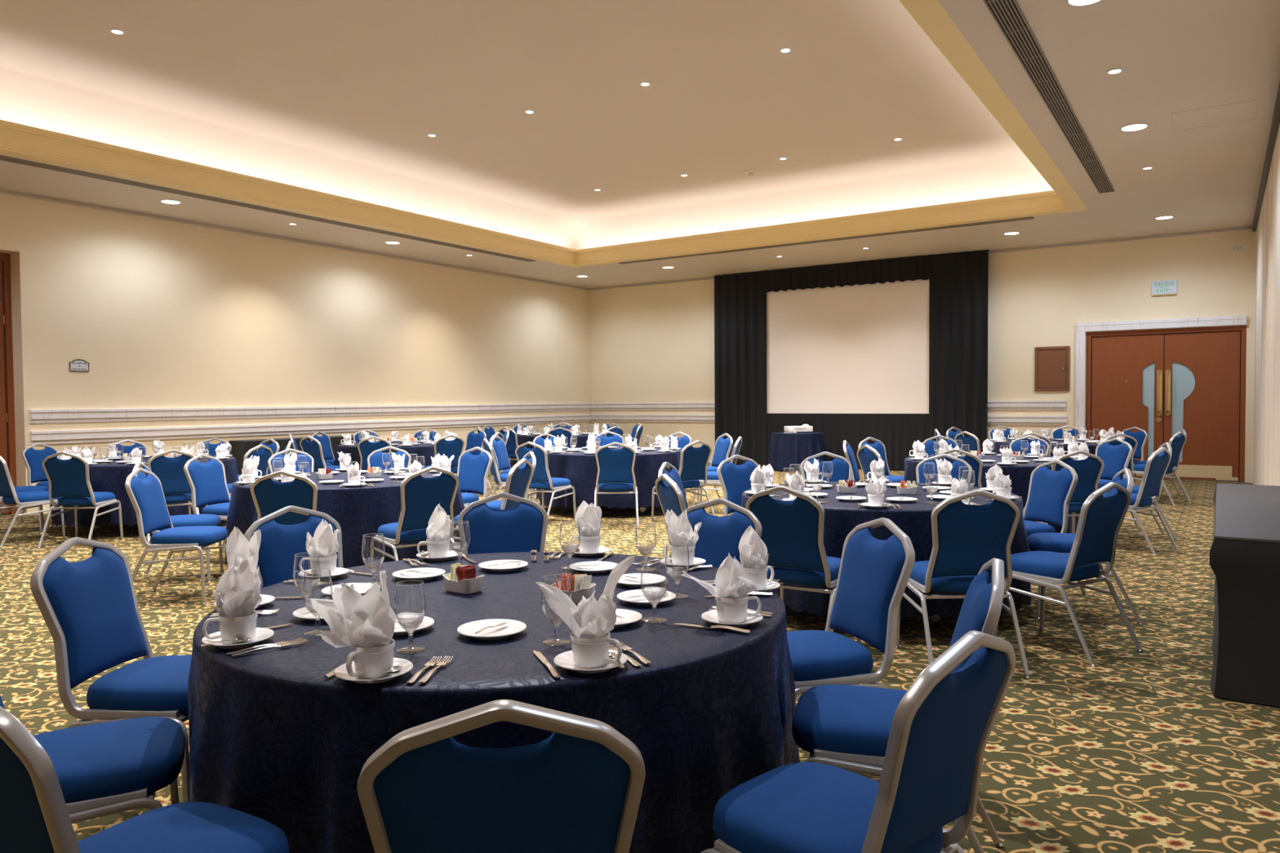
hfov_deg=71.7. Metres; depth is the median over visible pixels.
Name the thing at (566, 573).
sachet
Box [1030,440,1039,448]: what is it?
folded napkin
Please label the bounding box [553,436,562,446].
folded napkin
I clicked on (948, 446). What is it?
folded napkin
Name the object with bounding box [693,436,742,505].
banquet chair
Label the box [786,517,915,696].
banquet chair
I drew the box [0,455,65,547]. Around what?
banquet chair
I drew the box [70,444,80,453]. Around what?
folded napkin
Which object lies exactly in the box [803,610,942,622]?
round table
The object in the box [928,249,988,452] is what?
curtain
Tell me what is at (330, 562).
coffee cup
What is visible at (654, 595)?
water goblet
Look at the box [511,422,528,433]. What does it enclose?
banquet chair
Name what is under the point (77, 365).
wall sign
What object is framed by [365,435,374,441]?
folded napkin
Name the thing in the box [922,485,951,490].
bread plate
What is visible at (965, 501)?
coffee cup
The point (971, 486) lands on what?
water goblet
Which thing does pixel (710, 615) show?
saucer
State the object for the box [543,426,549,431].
folded napkin
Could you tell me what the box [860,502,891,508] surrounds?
saucer
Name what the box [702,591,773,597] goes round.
knife
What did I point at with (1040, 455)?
water goblet
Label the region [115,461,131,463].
bread plate
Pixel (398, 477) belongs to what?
bread plate
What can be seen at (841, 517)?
tablecloth
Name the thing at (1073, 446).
folded napkin
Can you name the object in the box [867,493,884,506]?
coffee cup
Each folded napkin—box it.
[57,447,71,456]
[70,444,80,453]
[80,446,95,457]
[106,442,117,451]
[130,447,142,457]
[153,440,164,449]
[181,444,194,454]
[195,441,204,448]
[214,555,262,617]
[215,444,227,452]
[219,442,230,450]
[225,526,261,576]
[241,458,255,475]
[247,455,259,470]
[280,464,294,477]
[284,451,297,466]
[306,519,339,557]
[307,569,395,648]
[337,451,351,462]
[344,434,351,440]
[346,462,361,476]
[360,430,368,437]
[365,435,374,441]
[391,430,398,436]
[391,452,404,462]
[402,433,408,440]
[408,460,422,472]
[422,431,429,436]
[426,503,452,541]
[431,453,440,464]
[434,433,440,439]
[438,454,454,467]
[444,430,450,435]
[449,431,456,438]
[516,424,521,430]
[522,426,528,431]
[535,555,635,639]
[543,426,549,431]
[544,437,551,444]
[547,422,553,429]
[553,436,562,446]
[556,434,565,443]
[571,426,577,431]
[574,500,601,537]
[586,437,595,448]
[587,432,595,441]
[593,425,598,431]
[601,423,607,429]
[625,434,632,440]
[626,437,637,447]
[655,434,662,442]
[658,435,669,445]
[664,509,702,546]
[670,435,677,444]
[680,553,756,598]
[738,525,768,568]
[750,464,765,483]
[761,463,773,477]
[785,471,804,490]
[803,457,819,473]
[865,475,888,494]
[870,457,884,472]
[912,440,919,449]
[913,442,924,453]
[935,457,952,475]
[938,438,948,448]
[947,444,959,455]
[950,477,968,493]
[982,439,993,447]
[985,463,1002,480]
[992,428,997,435]
[994,472,1011,488]
[995,429,1004,436]
[1000,447,1013,457]
[1009,428,1017,434]
[1022,429,1032,438]
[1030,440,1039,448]
[1040,428,1050,434]
[1053,446,1064,456]
[1062,431,1071,439]
[1067,439,1078,451]
[1077,441,1088,453]
[1078,426,1087,434]
[1099,429,1108,438]
[1107,426,1115,435]
[1115,430,1124,437]
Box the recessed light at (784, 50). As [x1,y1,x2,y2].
[778,47,791,53]
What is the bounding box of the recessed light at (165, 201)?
[160,199,181,204]
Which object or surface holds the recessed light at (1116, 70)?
in the ceiling
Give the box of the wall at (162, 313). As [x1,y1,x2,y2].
[0,192,590,515]
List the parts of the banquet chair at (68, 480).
leg, backrest, leg, frame, seat, leg, leg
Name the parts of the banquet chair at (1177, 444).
seat, frame, leg, backrest, leg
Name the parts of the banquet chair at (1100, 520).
leg, leg, seat, leg, frame, backrest, leg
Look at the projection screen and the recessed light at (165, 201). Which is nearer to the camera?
the recessed light at (165, 201)
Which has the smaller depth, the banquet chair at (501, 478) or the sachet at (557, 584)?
the sachet at (557, 584)
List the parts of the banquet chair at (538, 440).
backrest, frame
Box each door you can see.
[0,252,17,514]
[1085,325,1246,481]
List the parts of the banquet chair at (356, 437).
backrest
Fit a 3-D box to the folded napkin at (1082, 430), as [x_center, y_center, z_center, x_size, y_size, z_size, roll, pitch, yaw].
[6.600,0.087,13.205,0.124,0.187,0.104,-1,2,-23]
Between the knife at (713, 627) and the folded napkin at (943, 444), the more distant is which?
the folded napkin at (943, 444)
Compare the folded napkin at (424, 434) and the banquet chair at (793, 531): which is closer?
the banquet chair at (793, 531)
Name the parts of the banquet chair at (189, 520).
leg, backrest, frame, leg, seat, leg, leg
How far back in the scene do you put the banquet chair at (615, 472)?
9.80 m
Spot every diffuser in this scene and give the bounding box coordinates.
[161,200,179,203]
[386,241,399,244]
[1069,0,1097,4]
[1109,69,1119,72]
[1122,124,1146,130]
[1155,216,1172,218]
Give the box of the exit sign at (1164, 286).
[1151,279,1177,295]
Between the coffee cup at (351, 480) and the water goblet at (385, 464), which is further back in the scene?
the water goblet at (385, 464)
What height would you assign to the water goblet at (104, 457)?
0.177 m
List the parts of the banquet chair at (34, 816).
backrest, frame, seat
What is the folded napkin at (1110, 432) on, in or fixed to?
in the coffee cup
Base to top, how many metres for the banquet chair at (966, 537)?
0.949 m
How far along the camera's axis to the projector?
17.35 m
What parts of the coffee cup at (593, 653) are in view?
handle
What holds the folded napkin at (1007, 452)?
in the coffee cup at (1004, 460)
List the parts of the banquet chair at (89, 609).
leg, backrest, frame, seat, leg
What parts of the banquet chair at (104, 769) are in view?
backrest, frame, seat, leg, leg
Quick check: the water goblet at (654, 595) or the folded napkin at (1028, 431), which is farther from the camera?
the folded napkin at (1028, 431)
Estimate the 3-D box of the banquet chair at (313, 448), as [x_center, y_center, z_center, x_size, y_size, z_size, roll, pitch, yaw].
[-4.448,0.595,12.518,0.502,0.949,0.622,1,2,34]
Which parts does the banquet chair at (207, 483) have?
leg, frame, backrest, seat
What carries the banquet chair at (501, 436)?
on the floor
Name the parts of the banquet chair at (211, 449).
backrest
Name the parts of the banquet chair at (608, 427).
backrest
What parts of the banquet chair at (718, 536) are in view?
frame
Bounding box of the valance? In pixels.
[764,255,929,292]
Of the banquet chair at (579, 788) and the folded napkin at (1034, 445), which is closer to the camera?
the banquet chair at (579, 788)
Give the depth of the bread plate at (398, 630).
2.52 m
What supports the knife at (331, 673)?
on the tablecloth at (285, 744)
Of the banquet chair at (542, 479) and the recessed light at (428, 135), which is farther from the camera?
the recessed light at (428, 135)
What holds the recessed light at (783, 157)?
in the ceiling
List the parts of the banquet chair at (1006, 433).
backrest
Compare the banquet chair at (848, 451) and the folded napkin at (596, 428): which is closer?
the banquet chair at (848, 451)
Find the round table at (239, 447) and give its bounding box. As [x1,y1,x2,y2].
[229,435,353,474]
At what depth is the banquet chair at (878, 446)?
10.50 m
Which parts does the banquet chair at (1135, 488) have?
seat, leg, frame, leg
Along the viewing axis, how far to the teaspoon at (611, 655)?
2.16 m
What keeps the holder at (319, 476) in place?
on the tablecloth at (359, 511)
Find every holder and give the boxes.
[121,456,130,461]
[315,471,333,479]
[364,470,382,477]
[408,440,417,443]
[442,573,484,594]
[551,581,595,604]
[835,484,857,493]
[896,484,918,494]
[976,453,982,459]
[1012,454,1024,460]
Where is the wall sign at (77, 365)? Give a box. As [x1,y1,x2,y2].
[69,359,88,371]
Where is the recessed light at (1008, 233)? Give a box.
[1003,231,1019,235]
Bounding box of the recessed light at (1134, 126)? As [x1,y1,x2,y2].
[1120,122,1148,131]
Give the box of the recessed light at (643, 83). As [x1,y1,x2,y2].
[639,81,650,86]
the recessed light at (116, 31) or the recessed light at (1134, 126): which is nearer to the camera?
the recessed light at (116, 31)
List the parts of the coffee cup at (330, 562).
handle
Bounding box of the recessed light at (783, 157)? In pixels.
[778,156,787,159]
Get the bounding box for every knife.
[264,623,293,629]
[275,596,305,598]
[323,662,346,678]
[347,568,377,575]
[400,570,437,573]
[462,554,476,563]
[472,622,507,634]
[487,561,520,566]
[533,650,560,678]
[575,564,613,566]
[596,551,613,561]
[616,615,631,621]
[622,576,656,582]
[626,592,667,598]
[666,564,711,574]
[673,623,751,633]
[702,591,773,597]
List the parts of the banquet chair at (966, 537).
leg, leg, seat, frame, backrest, leg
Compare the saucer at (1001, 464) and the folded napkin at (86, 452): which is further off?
the folded napkin at (86, 452)
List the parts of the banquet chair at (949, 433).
backrest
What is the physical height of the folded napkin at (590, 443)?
0.184 m
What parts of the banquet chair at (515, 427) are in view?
backrest, frame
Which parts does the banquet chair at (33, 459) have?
leg, frame, backrest, seat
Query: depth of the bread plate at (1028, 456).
9.41 m
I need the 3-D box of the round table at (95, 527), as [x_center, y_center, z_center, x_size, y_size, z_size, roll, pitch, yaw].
[-5.668,0.770,10.233,1.810,0.752,1.810,0,2,1]
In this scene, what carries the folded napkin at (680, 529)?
in the coffee cup at (679, 555)
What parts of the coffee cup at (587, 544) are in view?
handle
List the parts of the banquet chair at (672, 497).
backrest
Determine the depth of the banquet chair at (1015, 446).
10.54 m
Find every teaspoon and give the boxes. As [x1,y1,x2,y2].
[200,637,251,646]
[294,570,315,576]
[365,666,403,683]
[608,652,624,667]
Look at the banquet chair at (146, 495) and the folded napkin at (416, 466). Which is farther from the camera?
the folded napkin at (416, 466)
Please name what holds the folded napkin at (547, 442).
in the coffee cup at (546, 446)
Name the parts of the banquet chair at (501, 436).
frame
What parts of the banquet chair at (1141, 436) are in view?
backrest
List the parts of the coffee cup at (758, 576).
handle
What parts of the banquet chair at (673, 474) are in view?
frame, backrest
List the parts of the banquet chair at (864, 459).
backrest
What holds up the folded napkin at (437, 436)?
in the coffee cup
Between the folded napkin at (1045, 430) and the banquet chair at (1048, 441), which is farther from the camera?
the folded napkin at (1045, 430)
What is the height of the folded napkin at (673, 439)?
0.172 m
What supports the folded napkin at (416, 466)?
in the coffee cup
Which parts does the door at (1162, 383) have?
pull handle, pull handle, kick plate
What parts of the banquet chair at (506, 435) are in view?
backrest, frame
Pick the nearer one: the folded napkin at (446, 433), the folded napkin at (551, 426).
the folded napkin at (446, 433)
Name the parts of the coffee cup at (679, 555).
handle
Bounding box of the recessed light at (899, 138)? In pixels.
[893,137,902,141]
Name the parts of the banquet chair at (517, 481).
leg, seat, backrest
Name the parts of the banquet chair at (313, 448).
backrest, frame, seat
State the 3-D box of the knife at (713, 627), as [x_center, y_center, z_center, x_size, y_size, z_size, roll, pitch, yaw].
[0.201,0.565,2.502,0.232,0.014,0.019,0,2,26]
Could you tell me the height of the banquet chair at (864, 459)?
0.949 m
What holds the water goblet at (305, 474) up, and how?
on the tablecloth at (359, 511)
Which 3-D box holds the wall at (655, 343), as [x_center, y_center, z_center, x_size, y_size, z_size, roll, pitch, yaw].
[4.387,-1.813,17.884,13.795,5.300,0.300,1,2,33]
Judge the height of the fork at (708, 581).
0.008 m
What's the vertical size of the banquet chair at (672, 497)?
0.949 m
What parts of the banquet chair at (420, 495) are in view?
leg, leg, seat, backrest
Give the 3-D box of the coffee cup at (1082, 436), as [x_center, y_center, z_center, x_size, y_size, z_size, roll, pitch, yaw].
[6.609,0.156,13.224,0.095,0.074,0.133,0,2,17]
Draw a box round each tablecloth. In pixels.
[50,455,238,527]
[187,551,799,852]
[225,470,464,568]
[333,440,457,474]
[510,432,604,468]
[536,446,685,509]
[741,481,1031,621]
[768,431,826,471]
[903,454,1099,533]
[990,439,1133,479]
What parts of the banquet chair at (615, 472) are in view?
leg, backrest, frame, seat, leg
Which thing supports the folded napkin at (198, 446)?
in the coffee cup at (197, 450)
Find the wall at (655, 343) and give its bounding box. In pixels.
[589,226,1256,483]
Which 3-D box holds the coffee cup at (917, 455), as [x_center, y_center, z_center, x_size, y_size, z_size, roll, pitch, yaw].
[2.915,0.307,9.178,0.133,0.074,0.095,0,2,27]
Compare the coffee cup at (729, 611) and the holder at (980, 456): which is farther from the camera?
the holder at (980, 456)
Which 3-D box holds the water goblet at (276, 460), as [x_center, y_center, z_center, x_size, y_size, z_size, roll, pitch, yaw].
[-2.948,0.368,7.196,0.081,0.177,0.081,-2,2,-42]
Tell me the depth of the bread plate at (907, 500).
5.57 m
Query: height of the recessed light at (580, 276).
0.010 m
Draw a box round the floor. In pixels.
[0,462,1279,852]
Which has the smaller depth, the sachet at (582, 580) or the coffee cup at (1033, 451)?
the sachet at (582, 580)
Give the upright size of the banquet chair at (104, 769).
0.949 m
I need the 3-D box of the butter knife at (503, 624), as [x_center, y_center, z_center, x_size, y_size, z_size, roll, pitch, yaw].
[-0.413,0.559,2.469,0.016,0.010,0.147,1,2,30]
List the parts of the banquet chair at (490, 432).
backrest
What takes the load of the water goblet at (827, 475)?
on the tablecloth at (841, 517)
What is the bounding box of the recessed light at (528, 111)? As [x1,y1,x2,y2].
[524,109,534,113]
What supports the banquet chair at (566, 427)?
on the floor
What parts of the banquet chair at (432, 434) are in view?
backrest, frame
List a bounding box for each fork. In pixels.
[210,609,279,616]
[212,608,279,614]
[226,637,302,654]
[231,639,307,656]
[284,580,325,585]
[288,579,333,583]
[402,558,419,565]
[405,656,441,683]
[407,558,429,565]
[417,656,453,683]
[548,551,561,558]
[552,551,564,559]
[608,644,641,666]
[619,641,650,663]
[632,558,663,564]
[640,560,660,566]
[700,579,715,582]
[711,605,773,613]
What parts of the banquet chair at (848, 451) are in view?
frame, backrest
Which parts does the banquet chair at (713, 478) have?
leg, leg, seat, frame, backrest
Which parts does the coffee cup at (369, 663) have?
handle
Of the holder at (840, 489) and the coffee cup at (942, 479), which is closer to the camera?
the holder at (840, 489)
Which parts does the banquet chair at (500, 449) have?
frame, backrest, seat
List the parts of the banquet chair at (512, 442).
backrest, frame, seat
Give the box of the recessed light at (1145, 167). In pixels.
[1141,166,1154,169]
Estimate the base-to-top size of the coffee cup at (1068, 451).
0.074 m
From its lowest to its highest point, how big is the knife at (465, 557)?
0.014 m
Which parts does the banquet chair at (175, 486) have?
leg, backrest, frame, seat, leg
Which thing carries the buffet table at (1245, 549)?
on the floor
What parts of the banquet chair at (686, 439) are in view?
backrest, frame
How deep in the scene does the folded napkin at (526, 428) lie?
16.48 m
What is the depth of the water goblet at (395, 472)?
7.23 m
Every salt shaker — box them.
[530,550,537,561]
[542,550,550,561]
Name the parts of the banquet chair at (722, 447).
leg, seat, leg, backrest, frame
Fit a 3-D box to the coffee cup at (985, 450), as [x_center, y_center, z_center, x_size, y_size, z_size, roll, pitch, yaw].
[3.915,0.274,9.996,0.095,0.074,0.133,1,2,38]
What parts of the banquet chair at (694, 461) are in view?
leg, seat, frame, backrest, leg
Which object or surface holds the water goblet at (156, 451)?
on the tablecloth at (111, 477)
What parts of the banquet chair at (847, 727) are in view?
leg, seat, frame, leg, backrest, leg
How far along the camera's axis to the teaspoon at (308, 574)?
3.25 m
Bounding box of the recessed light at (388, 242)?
[384,240,400,244]
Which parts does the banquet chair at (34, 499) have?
backrest, leg, frame, seat, leg, leg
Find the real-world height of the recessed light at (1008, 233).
0.010 m
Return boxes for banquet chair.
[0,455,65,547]
[0,485,53,533]
[0,694,185,823]
[0,706,289,852]
[17,443,59,525]
[30,537,191,802]
[37,451,123,548]
[107,439,147,457]
[124,467,227,604]
[131,462,223,582]
[138,449,199,542]
[177,453,231,561]
[202,437,231,455]
[205,444,273,506]
[237,438,279,478]
[244,505,342,588]
[250,470,343,568]
[267,448,314,473]
[282,440,291,456]
[288,433,331,466]
[299,435,340,471]
[310,431,335,465]
[352,429,378,443]
[357,435,391,470]
[357,699,645,852]
[367,446,411,470]
[370,466,458,560]
[413,428,439,441]
[423,434,466,493]
[449,458,533,549]
[457,446,492,507]
[457,492,547,554]
[464,428,490,484]
[467,451,536,509]
[482,424,495,441]
[482,438,533,501]
[487,431,505,493]
[488,430,509,473]
[489,435,540,503]
[497,426,518,462]
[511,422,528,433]
[515,441,576,520]
[529,433,558,500]
[546,426,572,448]
[553,422,573,431]
[594,442,639,528]
[595,431,623,446]
[601,422,619,432]
[604,426,624,436]
[631,422,639,441]
[633,424,643,446]
[651,440,715,521]
[655,473,686,545]
[657,462,688,557]
[667,431,696,498]
[678,497,761,568]
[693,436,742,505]
[697,433,733,504]
[700,630,1015,852]
[716,454,758,516]
[745,485,861,644]
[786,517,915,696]
[791,558,1004,852]
[800,451,852,481]
[843,440,893,481]
[857,436,904,482]
[857,444,885,481]
[894,488,1030,679]
[915,453,972,483]
[922,435,958,455]
[933,448,982,488]
[934,428,942,441]
[946,426,964,439]
[954,431,980,454]
[988,425,1012,440]
[993,482,1142,666]
[1009,435,1049,456]
[1016,432,1052,456]
[1022,450,1104,533]
[1022,459,1086,595]
[1027,467,1142,625]
[1051,425,1079,439]
[1095,438,1138,526]
[1102,433,1141,507]
[1102,447,1177,555]
[1122,426,1147,465]
[1129,431,1191,506]
[1131,442,1178,541]
[1133,429,1191,499]
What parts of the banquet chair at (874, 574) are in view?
leg, seat, backrest, leg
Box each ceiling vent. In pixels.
[0,155,535,262]
[617,216,1034,264]
[982,0,1115,193]
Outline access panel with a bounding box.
[1171,99,1258,131]
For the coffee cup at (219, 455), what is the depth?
10.22 m
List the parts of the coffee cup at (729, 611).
handle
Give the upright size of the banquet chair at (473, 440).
0.949 m
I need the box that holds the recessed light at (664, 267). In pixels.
[662,266,674,268]
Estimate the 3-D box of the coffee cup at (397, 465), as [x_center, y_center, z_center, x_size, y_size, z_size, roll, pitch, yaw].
[-2.269,0.373,8.356,0.096,0.074,0.133,-1,2,-25]
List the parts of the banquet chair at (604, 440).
backrest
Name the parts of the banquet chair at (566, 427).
frame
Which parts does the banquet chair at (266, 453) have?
seat, frame, backrest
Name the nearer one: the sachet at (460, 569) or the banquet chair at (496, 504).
the sachet at (460, 569)
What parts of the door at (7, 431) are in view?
panel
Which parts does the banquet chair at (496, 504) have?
seat, backrest, frame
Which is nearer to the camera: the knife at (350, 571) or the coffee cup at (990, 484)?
the knife at (350, 571)
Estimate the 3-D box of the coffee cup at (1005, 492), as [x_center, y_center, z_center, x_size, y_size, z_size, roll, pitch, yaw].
[2.297,0.419,5.613,0.096,0.074,0.133,0,2,2]
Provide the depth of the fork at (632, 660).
2.20 m
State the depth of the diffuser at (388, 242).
14.97 m
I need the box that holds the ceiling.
[0,0,1279,288]
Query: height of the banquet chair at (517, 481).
0.949 m
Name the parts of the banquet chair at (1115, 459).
seat, backrest, frame, leg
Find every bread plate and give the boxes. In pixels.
[93,460,112,462]
[106,457,121,460]
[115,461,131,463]
[292,607,324,621]
[319,480,344,484]
[320,582,380,595]
[360,478,384,482]
[383,471,405,474]
[389,475,407,479]
[391,568,445,581]
[393,616,434,635]
[457,618,526,639]
[478,560,528,572]
[568,560,617,573]
[613,608,642,627]
[617,573,666,587]
[617,589,675,605]
[804,488,813,492]
[804,492,827,497]
[805,484,832,488]
[835,496,866,502]
[845,482,867,487]
[885,483,912,487]
[885,497,917,502]
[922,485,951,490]
[926,494,951,500]
[938,490,967,495]
[981,459,995,462]
[1012,460,1029,463]
[1024,455,1039,458]
[1032,459,1053,462]
[1038,457,1053,459]
[1076,439,1088,441]
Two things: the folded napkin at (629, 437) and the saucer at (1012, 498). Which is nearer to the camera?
the saucer at (1012, 498)
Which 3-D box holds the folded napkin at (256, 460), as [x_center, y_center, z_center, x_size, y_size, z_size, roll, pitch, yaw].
[-3.304,0.337,7.544,0.124,0.187,0.104,0,2,5]
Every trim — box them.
[0,0,1088,267]
[0,188,1251,290]
[28,400,1066,423]
[29,414,1066,444]
[1075,315,1246,429]
[1136,477,1244,482]
[1252,81,1279,231]
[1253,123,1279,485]
[1253,129,1278,485]
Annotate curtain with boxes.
[714,271,767,465]
[767,413,928,470]
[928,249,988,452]
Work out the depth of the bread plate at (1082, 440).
12.82 m
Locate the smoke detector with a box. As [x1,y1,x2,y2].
[745,170,755,175]
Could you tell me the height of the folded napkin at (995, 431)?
0.167 m
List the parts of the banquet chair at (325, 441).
backrest, seat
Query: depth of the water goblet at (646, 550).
3.38 m
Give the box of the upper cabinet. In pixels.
[1034,346,1070,391]
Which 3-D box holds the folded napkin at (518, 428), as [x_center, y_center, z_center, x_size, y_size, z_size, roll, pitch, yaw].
[-2.311,0.046,16.980,0.095,0.184,0.100,0,2,15]
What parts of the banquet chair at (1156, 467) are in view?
seat, leg, frame, backrest, leg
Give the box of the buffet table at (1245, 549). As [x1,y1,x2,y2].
[1209,483,1279,706]
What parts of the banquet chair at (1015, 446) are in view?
backrest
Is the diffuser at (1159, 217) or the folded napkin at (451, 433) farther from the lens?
the folded napkin at (451, 433)
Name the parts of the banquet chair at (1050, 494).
seat, backrest, frame, leg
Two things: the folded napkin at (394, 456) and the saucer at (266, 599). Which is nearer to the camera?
the saucer at (266, 599)
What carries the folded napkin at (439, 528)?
in the coffee cup at (441, 548)
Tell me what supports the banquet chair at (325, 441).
on the floor
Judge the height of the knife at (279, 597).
0.014 m
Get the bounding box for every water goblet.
[91,444,97,459]
[100,447,107,463]
[115,443,124,457]
[140,450,146,463]
[151,447,159,454]
[173,445,180,457]
[272,460,281,482]
[273,457,282,477]
[293,552,320,610]
[297,455,306,472]
[299,462,310,476]
[302,568,333,636]
[342,453,351,473]
[361,533,385,585]
[382,453,391,472]
[391,459,400,481]
[394,580,426,653]
[449,520,470,565]
[541,574,571,645]
[559,521,580,569]
[562,436,568,449]
[635,522,656,571]
[640,558,667,622]
[665,541,689,598]
[782,467,794,494]
[810,471,823,500]
[822,461,833,484]
[874,461,884,479]
[924,462,934,485]
[924,473,937,503]
[958,466,970,483]
[962,470,974,498]
[986,447,994,456]
[1020,440,1028,455]
[1037,444,1045,463]
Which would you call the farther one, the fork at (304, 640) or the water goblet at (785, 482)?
the water goblet at (785, 482)
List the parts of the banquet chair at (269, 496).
backrest, frame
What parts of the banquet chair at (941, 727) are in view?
leg, seat, backrest, leg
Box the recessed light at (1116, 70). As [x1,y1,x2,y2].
[1106,67,1124,74]
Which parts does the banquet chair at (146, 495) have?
backrest, leg, frame, leg, leg, seat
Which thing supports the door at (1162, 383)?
in the wall at (655, 343)
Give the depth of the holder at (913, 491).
5.95 m
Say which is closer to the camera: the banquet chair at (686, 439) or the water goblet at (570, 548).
the water goblet at (570, 548)
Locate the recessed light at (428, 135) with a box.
[426,133,436,137]
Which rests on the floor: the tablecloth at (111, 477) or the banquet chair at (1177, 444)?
the banquet chair at (1177, 444)
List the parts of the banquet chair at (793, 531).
leg, backrest, frame, seat, leg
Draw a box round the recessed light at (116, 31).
[109,28,124,35]
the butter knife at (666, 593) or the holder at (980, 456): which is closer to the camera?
the butter knife at (666, 593)
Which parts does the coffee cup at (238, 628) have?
handle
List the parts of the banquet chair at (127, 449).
backrest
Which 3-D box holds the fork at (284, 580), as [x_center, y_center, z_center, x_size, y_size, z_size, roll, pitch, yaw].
[-1.197,0.557,3.160,0.193,0.008,0.024,0,2,25]
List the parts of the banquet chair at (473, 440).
backrest, frame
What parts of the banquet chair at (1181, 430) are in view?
seat, leg, frame, leg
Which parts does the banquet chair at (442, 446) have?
seat, backrest, frame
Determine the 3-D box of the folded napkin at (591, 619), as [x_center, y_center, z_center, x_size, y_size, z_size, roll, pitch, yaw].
[-0.134,0.446,2.166,0.250,0.240,0.121,-1,2,-2]
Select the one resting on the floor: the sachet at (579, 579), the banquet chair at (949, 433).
the banquet chair at (949, 433)
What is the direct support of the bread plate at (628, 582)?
on the tablecloth at (285, 744)
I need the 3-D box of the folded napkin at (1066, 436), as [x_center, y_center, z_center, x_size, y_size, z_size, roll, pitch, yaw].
[5.749,0.141,11.911,0.107,0.172,0.109,1,2,33]
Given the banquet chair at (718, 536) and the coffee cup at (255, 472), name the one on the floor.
the banquet chair at (718, 536)
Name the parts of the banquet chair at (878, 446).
frame, backrest, seat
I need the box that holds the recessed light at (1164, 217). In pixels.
[1154,215,1173,219]
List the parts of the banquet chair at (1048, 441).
backrest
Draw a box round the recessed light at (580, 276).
[576,275,587,277]
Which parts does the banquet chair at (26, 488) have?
seat, leg, leg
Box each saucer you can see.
[201,627,274,648]
[213,594,275,608]
[237,480,255,484]
[297,567,349,580]
[333,657,413,684]
[342,483,366,487]
[416,550,457,560]
[553,649,626,673]
[574,546,610,556]
[660,557,706,568]
[701,609,763,627]
[745,490,755,495]
[753,579,780,592]
[764,484,779,488]
[804,480,824,484]
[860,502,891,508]
[910,457,924,460]
[931,481,951,485]
[979,487,995,492]
[996,462,1017,465]
[1008,495,1018,500]
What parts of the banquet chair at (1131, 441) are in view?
frame, backrest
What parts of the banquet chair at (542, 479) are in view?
backrest, leg, frame, seat, leg, leg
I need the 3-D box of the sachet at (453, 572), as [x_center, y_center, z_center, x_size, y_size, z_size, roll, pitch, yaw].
[-0.632,0.516,3.048,0.020,0.079,0.039,0,2,11]
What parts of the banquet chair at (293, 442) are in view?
frame, backrest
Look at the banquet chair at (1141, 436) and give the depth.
13.11 m
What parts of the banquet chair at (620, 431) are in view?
backrest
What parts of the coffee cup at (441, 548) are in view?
handle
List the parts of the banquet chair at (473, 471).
seat, backrest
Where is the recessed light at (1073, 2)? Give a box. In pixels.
[1066,0,1102,6]
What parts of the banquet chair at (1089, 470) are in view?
leg, seat, frame, backrest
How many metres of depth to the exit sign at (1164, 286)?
14.77 m
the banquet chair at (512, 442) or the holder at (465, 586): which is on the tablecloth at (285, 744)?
the holder at (465, 586)
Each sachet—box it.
[450,563,460,580]
[451,564,455,578]
[452,563,457,580]
[453,564,462,580]
[456,564,461,581]
[458,565,462,580]
[461,566,465,578]
[465,568,475,578]
[555,574,559,588]
[561,573,568,591]
[565,573,567,591]
[567,575,574,591]
[573,574,582,588]
[573,575,583,591]
[579,576,584,589]
[582,575,591,588]
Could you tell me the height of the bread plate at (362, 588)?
0.019 m
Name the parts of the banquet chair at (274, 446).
backrest, frame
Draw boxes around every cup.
[59,456,70,459]
[84,457,93,463]
[107,451,116,457]
[130,457,141,463]
[196,448,208,454]
[202,610,257,644]
[216,452,225,457]
[238,473,255,483]
[253,469,262,477]
[280,476,294,482]
[298,554,337,576]
[339,462,350,470]
[344,440,354,444]
[346,638,395,678]
[347,475,365,484]
[393,462,404,469]
[402,440,410,444]
[417,538,450,557]
[431,463,439,471]
[440,467,450,474]
[520,431,528,435]
[544,444,553,449]
[551,446,562,452]
[569,534,600,553]
[570,632,622,668]
[586,447,595,453]
[661,445,668,450]
[662,545,695,564]
[670,443,677,448]
[715,594,761,623]
[743,565,774,589]
[751,482,765,493]
[764,476,773,486]
[789,489,810,500]
[806,472,823,481]
[866,471,884,480]
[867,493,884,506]
[914,452,928,458]
[937,474,952,484]
[938,448,947,452]
[951,492,970,504]
[982,447,991,453]
[986,480,995,490]
[992,435,997,439]
[995,486,1012,498]
[996,436,1005,441]
[1001,456,1016,463]
[1031,448,1043,454]
[1063,438,1071,444]
[1063,450,1077,457]
[1077,453,1088,460]
[1079,434,1086,439]
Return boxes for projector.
[784,423,813,432]
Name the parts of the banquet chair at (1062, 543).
leg, seat, frame, leg, backrest, leg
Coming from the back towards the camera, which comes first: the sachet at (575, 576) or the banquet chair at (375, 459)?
the banquet chair at (375, 459)
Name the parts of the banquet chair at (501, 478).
backrest, leg, frame, leg, seat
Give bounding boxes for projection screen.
[766,279,928,414]
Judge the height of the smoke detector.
0.056 m

